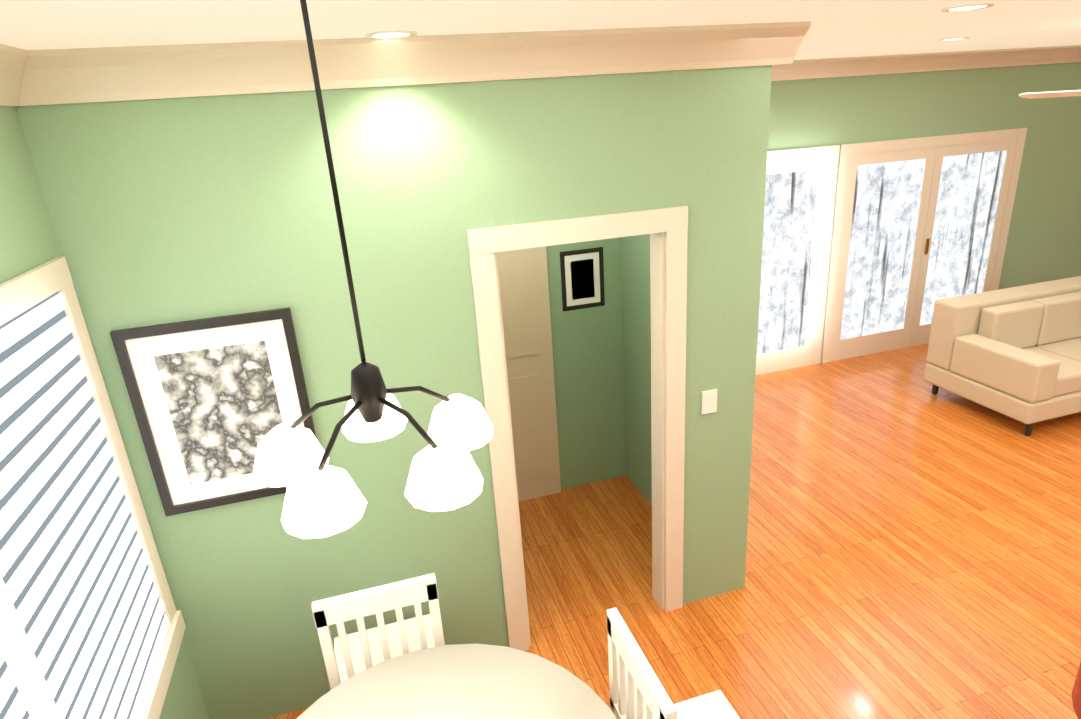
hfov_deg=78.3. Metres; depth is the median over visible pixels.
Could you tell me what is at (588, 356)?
wall
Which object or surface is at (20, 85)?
crown molding
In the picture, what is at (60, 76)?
crown molding
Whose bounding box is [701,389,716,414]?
switch plate
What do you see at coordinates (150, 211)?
wall
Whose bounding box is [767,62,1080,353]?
wall
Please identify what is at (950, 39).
recessed light
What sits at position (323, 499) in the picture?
light
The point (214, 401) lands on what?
framed picture
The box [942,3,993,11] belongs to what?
recessed light
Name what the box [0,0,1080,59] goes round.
ceiling
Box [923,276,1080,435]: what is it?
sofa
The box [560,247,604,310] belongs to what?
framed picture
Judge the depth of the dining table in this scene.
2.29 m
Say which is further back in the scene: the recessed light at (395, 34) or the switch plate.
the switch plate
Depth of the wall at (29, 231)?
2.16 m
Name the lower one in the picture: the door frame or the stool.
the stool
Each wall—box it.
[0,106,211,718]
[20,65,771,718]
[546,237,625,488]
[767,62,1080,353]
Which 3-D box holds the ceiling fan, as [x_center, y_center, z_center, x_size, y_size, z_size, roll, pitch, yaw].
[3.407,-1.526,3.514,1.345,0.580,1.333,-9,21,-14]
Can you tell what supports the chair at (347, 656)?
on the floor
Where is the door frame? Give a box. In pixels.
[467,206,687,650]
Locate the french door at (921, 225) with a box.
[821,128,1027,362]
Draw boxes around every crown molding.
[0,44,47,106]
[32,21,819,104]
[771,45,1080,80]
[772,69,779,72]
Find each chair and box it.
[312,573,444,690]
[606,607,739,718]
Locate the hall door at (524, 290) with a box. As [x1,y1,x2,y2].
[497,246,560,500]
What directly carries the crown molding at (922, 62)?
attached to the wall at (1043, 243)
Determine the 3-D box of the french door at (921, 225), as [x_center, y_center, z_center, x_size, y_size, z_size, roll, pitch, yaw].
[3.885,-1.141,6.744,2.200,2.150,0.030,-9,21,-14]
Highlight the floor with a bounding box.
[268,343,1080,718]
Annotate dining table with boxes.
[296,643,615,718]
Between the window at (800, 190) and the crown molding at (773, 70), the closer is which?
the crown molding at (773, 70)
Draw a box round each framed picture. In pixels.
[110,307,316,515]
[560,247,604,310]
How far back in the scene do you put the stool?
1.88 m
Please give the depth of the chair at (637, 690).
2.18 m
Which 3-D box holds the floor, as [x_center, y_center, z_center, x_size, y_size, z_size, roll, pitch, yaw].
[2.639,1.966,1.714,17.000,0.001,20.000,-9,21,-14]
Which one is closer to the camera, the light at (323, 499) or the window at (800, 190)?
the light at (323, 499)
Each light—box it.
[253,0,493,538]
[365,30,416,38]
[939,37,968,40]
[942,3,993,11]
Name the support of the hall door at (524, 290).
in the wall at (588, 356)
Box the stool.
[1071,662,1080,718]
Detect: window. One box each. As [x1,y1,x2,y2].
[0,256,185,718]
[756,145,839,374]
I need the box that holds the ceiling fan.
[1019,90,1080,98]

